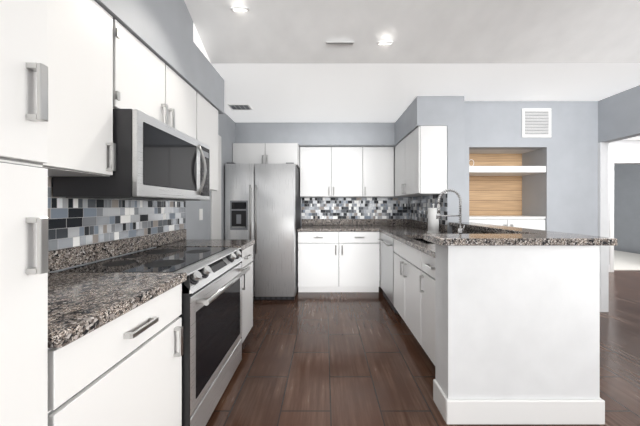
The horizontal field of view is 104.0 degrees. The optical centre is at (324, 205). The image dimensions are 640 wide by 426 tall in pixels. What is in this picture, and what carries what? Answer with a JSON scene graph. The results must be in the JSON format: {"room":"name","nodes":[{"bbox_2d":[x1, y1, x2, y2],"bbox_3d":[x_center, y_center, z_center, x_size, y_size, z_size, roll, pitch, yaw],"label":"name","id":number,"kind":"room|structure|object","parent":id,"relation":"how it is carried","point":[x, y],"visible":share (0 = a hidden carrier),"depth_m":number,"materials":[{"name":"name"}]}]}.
{"room":"kitchen","nodes":[
{"label":"kitchen","id":0,"kind":"room"},
{"bbox_2d":[48,112,234,272],"bbox_3d":[-1.380,-1.165,0.865,0.120,4.790,6.730,0,0,0],"label":"wall","id":1,"kind":"structure","parent":0,"point":[197,228],"depth_m":2.86,"materials":[{"name":"grey paint"}]},
{"bbox_2d":[42,0,115,175],"bbox_3d":[-1.143,-0.519,0.902,0.351,0.758,0.565,0,0,0],"label":"upper cabinet","id":2,"kind":"object","parent":1,"relation":"attached to","point":[80,88],"visible":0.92,"depth_m":1.02,"materials":[{"name":"white wood"}]},
{"bbox_2d":[48,177,185,271],"bbox_3d":[-1.311,0.087,1.486,0.018,0.451,1.732,0,0,0],"label":"backsplash","id":3,"kind":"structure","parent":1,"relation":"attached to","point":[82,230],"depth_m":1.49,"materials":[{"name":"tile"}]},
{"bbox_2d":[113,19,195,138],"bbox_3d":[-1.143,-0.684,1.570,0.351,0.428,0.760,0,0,0],"label":"upper cabinet","id":4,"kind":"object","parent":1,"relation":"attached to","point":[146,80],"visible":0.5,"depth_m":1.42,"materials":[{"name":"white wood"}]},
{"bbox_2d":[53,109,209,200],"bbox_3d":[-1.069,-0.253,1.570,0.462,0.424,0.750,0,0,0],"label":"microwave","id":5,"kind":"object","parent":4,"relation":"attached to","point":[157,160],"visible":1,"depth_m":1.27,"materials":[{"name":"grey metal"}]},
{"bbox_2d":[94,0,223,113],"bbox_3d":[-1.153,-1.685,1.065,0.335,1.570,2.770,0,0,0],"label":"soffit","id":6,"kind":"structure","parent":1,"relation":"attached to","point":[165,32],"depth_m":1.64,"materials":[{"name":"grey paint"}]},
{"bbox_2d":[199,209,202,219],"bbox_3d":[-1.317,0.090,2.655,0.006,0.120,0.070,0,0,0],"label":"outlet","id":7,"kind":"object","parent":1,"relation":"attached to","point":[200,214],"visible":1,"depth_m":2.65,"materials":[{"name":"white plastic"}]},
{"bbox_2d":[196,92,217,190],"bbox_3d":[-1.143,-0.519,2.152,0.351,0.758,0.395,0,0,0],"label":"upper cabinet","id":8,"kind":"object","parent":1,"relation":"attached to","point":[206,122],"visible":0.23,"depth_m":2.19,"materials":[{"name":"white wood"}]},
{"bbox_2d":[211,135,220,239],"bbox_3d":[-1.310,0.180,3.010,0.020,2.100,0.260,0,0,0],"label":"trim","id":9,"kind":"structure","parent":1,"relation":"attached to","point":[215,215],"depth_m":3.02,"materials":[{"name":"white wood"}]},
{"bbox_2d":[299,151,407,218],"bbox_3d":[0.060,0.000,4.170,3.000,2.460,0.120,0,0,0],"label":"wall","id":10,"kind":"structure","parent":0,"point":[358,197],"depth_m":4.11,"materials":[{"name":"grey paint"}]},
{"bbox_2d":[233,143,299,169],"bbox_3d":[-0.851,-0.742,3.812,0.930,0.313,0.590,0,0,0],"label":"upper cabinet","id":11,"kind":"object","parent":10,"relation":"attached to","point":[264,153],"visible":0.69,"depth_m":3.55,"materials":[{"name":"white wood"}]},
{"bbox_2d":[235,122,395,150],"bbox_3d":[0.025,-1.065,3.895,2.690,0.330,0.430,0,0,0],"label":"soffit","id":12,"kind":"structure","parent":10,"relation":"attached to","point":[341,134],"depth_m":3.68,"materials":[{"name":"grey paint"}]},
{"bbox_2d":[300,147,363,196],"bbox_3d":[0.096,-0.519,3.944,0.950,0.758,0.325,0,0,0],"label":"upper cabinet","id":13,"kind":"object","parent":10,"relation":"attached to","point":[346,171],"depth_m":3.78,"materials":[{"name":"white wood"}]},
{"bbox_2d":[301,198,407,224],"bbox_3d":[0.491,0.087,4.101,1.753,0.451,0.018,0,0,0],"label":"backsplash","id":14,"kind":"structure","parent":10,"relation":"attached to","point":[354,211],"depth_m":4.10,"materials":[{"name":"tile"}]},
{"bbox_2d":[364,147,393,196],"bbox_3d":[0.807,-0.519,3.944,0.474,0.758,0.325,0,0,0],"label":"upper cabinet","id":15,"kind":"object","parent":10,"relation":"attached to","point":[378,161],"depth_m":3.78,"materials":[{"name":"white wood"}]},
{"bbox_2d":[184,0,639,139],"bbox_3d":[4.280,-2.425,3.500,11.440,2.390,12.000,0,0,0],"label":"ceiling","id":16,"kind":"structure","parent":0,"point":[466,31],"depth_m":2.07,"materials":[{"name":"white paint"}]},
{"bbox_2d":[231,6,248,10],"bbox_3d":[-0.608,-1.409,1.793,0.124,0.066,0.116,0,0,0],"label":"ceiling light","id":17,"kind":"object","parent":16,"relation":"attached to","point":[237,8],"visible":0.77,"depth_m":1.76,"materials":[{"name":"white plastic"}]},
{"bbox_2d":[228,104,251,109],"bbox_3d":[-1.050,-1.225,3.100,0.250,0.009,0.160,0,0,0],"label":"ceiling vent","id":18,"kind":"object","parent":16,"relation":"in","point":[239,106],"visible":0.98,"depth_m":3.08,"materials":[{"name":"white plastic"}]},
{"bbox_2d":[326,42,353,43],"bbox_3d":[0.120,-1.306,2.002,0.220,0.036,0.064,0,0,0],"label":"ceiling vent","id":19,"kind":"object","parent":16,"relation":"in","point":[339,42],"visible":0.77,"depth_m":1.97,"materials":[{"name":"white metal"}]},
{"bbox_2d":[377,41,392,43],"bbox_3d":[0.480,-1.304,2.003,0.124,0.066,0.116,0,0,0],"label":"ceiling light","id":20,"kind":"object","parent":16,"relation":"attached to","point":[385,42],"visible":0.81,"depth_m":1.96,"materials":[{"name":"white plastic"}]},
{"bbox_2d":[206,250,639,425],"bbox_3d":[3.500,1.260,2.750,15.000,0.060,13.500,0,0,0],"label":"floor","id":21,"kind":"structure","parent":0,"point":[335,358],"depth_m":1.90,"materials":[{"name":"wood"}]},
{"bbox_2d":[0,0,47,425],"bbox_3d":[-0.979,0.166,0.158,0.673,2.128,0.915,0,0,0],"label":"pantry cabinet","id":22,"kind":"object","parent":21,"relation":"on","point":[23,214],"visible":1,"depth_m":0.56,"materials":[{"name":"white wood"}]},
{"bbox_2d":[48,283,182,425],"bbox_3d":[-0.979,0.793,0.902,0.673,0.873,0.565,0,0,0],"label":"base cabinet","id":23,"kind":"object","parent":21,"relation":"on","point":[125,369],"visible":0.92,"depth_m":0.85,"materials":[{"name":"white wood"}]},
{"bbox_2d":[48,273,186,347],"bbox_3d":[-0.987,0.335,0.904,0.663,0.040,0.568,0,0,0],"label":"countertop","id":24,"kind":"structure","parent":23,"relation":"on","point":[80,305],"depth_m":0.87,"materials":[{"name":"stone"}]},
{"bbox_2d":[58,247,249,425],"bbox_3d":[-0.936,0.774,1.570,0.728,0.912,0.762,0,0,0],"label":"range","id":25,"kind":"object","parent":21,"relation":"on","point":[211,315],"visible":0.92,"depth_m":1.41,"materials":[{"name":"silver metal"}]},
{"bbox_2d":[242,245,252,342],"bbox_3d":[-0.979,0.793,2.152,0.673,0.873,0.395,0,0,0],"label":"base cabinet","id":26,"kind":"object","parent":21,"relation":"on","point":[247,297],"visible":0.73,"depth_m":2.18,"materials":[{"name":"white wood"}]},
{"bbox_2d":[157,240,254,249],"bbox_3d":[-0.987,0.335,2.152,0.663,0.040,0.400,0,0,0],"label":"countertop","id":27,"kind":"structure","parent":26,"relation":"on","point":[243,244],"depth_m":2.10,"materials":[{"name":"stone"}]},
{"bbox_2d":[225,163,300,299],"bbox_3d":[-0.848,0.333,3.627,0.909,1.795,0.906,0,0,0],"label":"refrigerator","id":28,"kind":"object","parent":21,"relation":"on","point":[263,206],"visible":0.77,"depth_m":3.24,"materials":[{"name":"grey metal"}]},
{"bbox_2d":[298,232,379,291],"bbox_3d":[0.193,0.793,3.776,1.145,0.873,0.659,0,0,0],"label":"base cabinet","id":29,"kind":"object","parent":21,"relation":"on","point":[338,261],"visible":0.98,"depth_m":3.48,"materials":[{"name":"white wood"}]},
{"bbox_2d":[297,225,421,231],"bbox_3d":[0.491,0.335,3.787,1.753,0.040,0.643,0,0,0],"label":"countertop","id":30,"kind":"structure","parent":29,"relation":"on","point":[338,228],"depth_m":3.50,"materials":[{"name":"stone"}]},
{"bbox_2d":[380,232,380,286],"bbox_3d":[1.065,0.793,3.459,0.589,0.873,0.075,0,0,0],"label":"base cabinet","id":31,"kind":"object","parent":21,"relation":"on","point":[380,260],"visible":0.1,"depth_m":3.47,"materials":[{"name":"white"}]},
{"bbox_2d":[378,233,399,314],"bbox_3d":[1.038,0.794,3.120,0.645,0.871,0.595,0,0,0],"label":"dishwasher","id":32,"kind":"object","parent":21,"relation":"on","point":[387,264],"visible":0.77,"depth_m":3.06,"materials":[{"name":"grey metal"}]},
{"bbox_2d":[394,238,422,344],"bbox_3d":[1.048,0.793,2.413,0.623,0.873,0.805,0,0,0],"label":"base cabinet","id":33,"kind":"object","parent":21,"relation":"on","point":[407,274],"visible":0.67,"depth_m":2.31,"materials":[{"name":"white wood"}]},
{"bbox_2d":[379,229,443,257],"bbox_3d":[1.091,0.335,2.534,0.693,0.040,1.855,0,0,0],"label":"countertop","id":34,"kind":"structure","parent":33,"relation":"on","point":[405,236],"depth_m":2.67,"materials":[{"name":"stone"}]},
{"bbox_2d":[415,239,434,243],"bbox_3d":[1.040,0.448,2.410,0.404,0.184,0.664,0,0,0],"label":"sink","id":35,"kind":"object","parent":34,"relation":"in","point":[424,241],"depth_m":2.74,"materials":[{"name":"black metal"}]},
{"bbox_2d":[427,203,439,233],"bbox_3d":[1.270,0.142,2.930,0.144,0.344,0.144,0,0,0],"label":"paper towel holder","id":36,"kind":"object","parent":34,"relation":"on","point":[433,224],"visible":0.98,"depth_m":2.88,"materials":[{"name":"white paper"}]},
{"bbox_2d":[436,189,464,233],"bbox_3d":[1.204,0.074,2.387,0.261,0.480,0.106,0,0,0],"label":"faucet","id":37,"kind":"object","parent":34,"relation":"on","point":[460,229],"visible":0.96,"depth_m":2.40,"materials":[{"name":"silver metal"}]},
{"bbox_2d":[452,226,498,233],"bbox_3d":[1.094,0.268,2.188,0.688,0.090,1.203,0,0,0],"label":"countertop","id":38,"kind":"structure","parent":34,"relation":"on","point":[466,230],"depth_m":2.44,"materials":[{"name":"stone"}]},
{"bbox_2d":[419,252,434,364],"bbox_3d":[1.048,0.793,1.800,0.623,0.873,0.415,0,0,0],"label":"base cabinet","id":39,"kind":"object","parent":21,"relation":"on","point":[427,283],"visible":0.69,"depth_m":1.86,"materials":[{"name":"white wood"}]},
{"bbox_2d":[469,215,545,229],"bbox_3d":[2.145,0.677,3.101,0.906,1.105,0.388,0,0,0],"label":"base cabinet","id":40,"kind":"object","parent":21,"relation":"on","point":[531,222],"visible":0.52,"depth_m":2.94,"materials":[{"name":"white wood"}]},
{"bbox_2d":[614,250,639,269],"bbox_3d":[6.300,1.224,6.390,3.400,0.012,3.220,0,0,0],"label":"carpet floor","id":41,"kind":"structure","parent":21,"relation":"on","point":[623,260],"depth_m":5.54,"materials":[{"name":"white carpet"}]},
{"bbox_2d":[408,96,464,233],"bbox_3d":[1.465,0.000,3.453,0.190,2.460,1.315,0,0,0],"label":"wall","id":42,"kind":"structure","parent":0,"point":[456,147],"depth_m":2.79,"materials":[{"name":"grey paint"}]},
{"bbox_2d":[395,126,446,196],"bbox_3d":[1.192,-0.519,3.288,0.349,0.758,0.975,0,0,0],"label":"upper cabinet","id":43,"kind":"object","parent":42,"relation":"attached to","point":[420,160],"visible":0.94,"depth_m":2.80,"materials":[{"name":"white wood"}]},
{"bbox_2d":[395,96,447,144],"bbox_3d":[1.200,-1.065,3.237,0.340,0.330,0.885,0,0,0],"label":"soffit","id":44,"kind":"structure","parent":42,"relation":"attached to","point":[425,111],"depth_m":2.79,"materials":[{"name":"grey paint"}]},
{"bbox_2d":[408,194,446,233],"bbox_3d":[1.361,0.087,3.443,0.018,0.451,1.293,0,0,0],"label":"backsplash","id":45,"kind":"structure","parent":42,"relation":"attached to","point":[419,206],"depth_m":3.42,"materials":[{"name":"tile"}]},
{"bbox_2d":[469,154,521,214],"bbox_3d":[2.145,0.270,3.325,0.910,1.920,0.050,0,0,0],"label":"wall","id":46,"kind":"structure","parent":0,"point":[495,195],"depth_m":3.30,"materials":[{"name":"brown wood"}]},
{"bbox_2d":[469,166,545,175],"bbox_3d":[2.145,-0.432,3.116,0.906,0.075,0.363,0,0,0],"label":"niche shelf","id":47,"kind":"object","parent":46,"relation":"attached to","point":[500,170],"visible":0.75,"depth_m":2.94,"materials":[{"name":"white wood"}]},
{"bbox_2d":[435,244,599,398],"bbox_3d":[1.130,0.726,1.502,0.860,1.008,0.165,0,0,0],"label":"wall","id":48,"kind":"structure","parent":0,"point":[517,322],"depth_m":1.42,"materials":[{"name":"white paint"}]},
{"bbox_2d":[465,101,597,235],"bbox_3d":[2.440,0.000,3.140,1.760,2.460,0.420,0,0,0],"label":"wall","id":49,"kind":"structure","parent":0,"point":[560,194],"depth_m":2.93,"materials":[{"name":"grey paint"}]},
{"bbox_2d":[522,108,550,137],"bbox_3d":[2.475,-0.970,2.924,0.340,0.340,0.011,0,0,0],"label":"air vent","id":50,"kind":"object","parent":49,"relation":"in","point":[536,122],"visible":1,"depth_m":2.92,"materials":[{"name":"white plastic"}]},
{"bbox_2d":[598,142,608,311],"bbox_3d":[3.243,0.245,2.914,0.095,1.969,0.029,0,0,0],"label":"door frame","id":51,"kind":"structure","parent":49,"relation":"attached to","point":[603,189],"depth_m":2.90,"materials":[{"name":"white paint"}]},
{"bbox_2d":[598,85,639,142],"bbox_3d":[3.260,-2.150,0.215,0.120,2.820,5.430,0,0,0],"label":"wall","id":52,"kind":"structure","parent":0,"point":[618,116],"depth_m":2.72,"materials":[{"name":"grey paint"}]},
{"bbox_2d":[609,140,639,163],"bbox_3d":[6.160,0.000,4.720,5.680,2.460,0.120,0,0,0],"label":"wall","id":53,"kind":"structure","parent":0,"point":[624,149],"depth_m":4.66,"materials":[{"name":"white paint"}]},
{"bbox_2d":[609,159,639,271],"bbox_3d":[5.835,0.180,4.711,1.070,2.100,0.138,0,0,0],"label":"door frame","id":54,"kind":"structure","parent":53,"relation":"attached to","point":[611,207],"depth_m":4.64,"materials":[{"name":"white wood"}]},
{"bbox_2d":[614,164,639,253],"bbox_3d":[8.150,0.000,6.340,0.100,2.460,3.120,0,0,0],"label":"wall","id":55,"kind":"structure","parent":0,"point":[627,206],"depth_m":6.69,"materials":[{"name":"grey paint"}]},
{"bbox_3d":[1.500,0.726,2.190,0.120,1.008,1.206,0,0,0],"label":"wall","id":56,"kind":"structure","parent":0,"visible":0},
{"bbox_2d":[433,379,604,423],"bbox_3d":[1.130,1.163,2.099,0.892,0.135,1.389,0,0,0],"label":"baseboard","id":57,"kind":"structure","parent":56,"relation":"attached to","point":[522,411],"depth_m":1.40,"materials":[{"name":"white wood"}]},
{"bbox_2d":[423,222,617,245],"bbox_3d":[1.133,0.200,2.087,0.985,0.040,1.405,0,0,0],"label":"countertop","id":58,"kind":"structure","parent":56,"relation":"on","point":[511,236],"depth_m":1.40,"materials":[{"name":"stone"}]}
]}

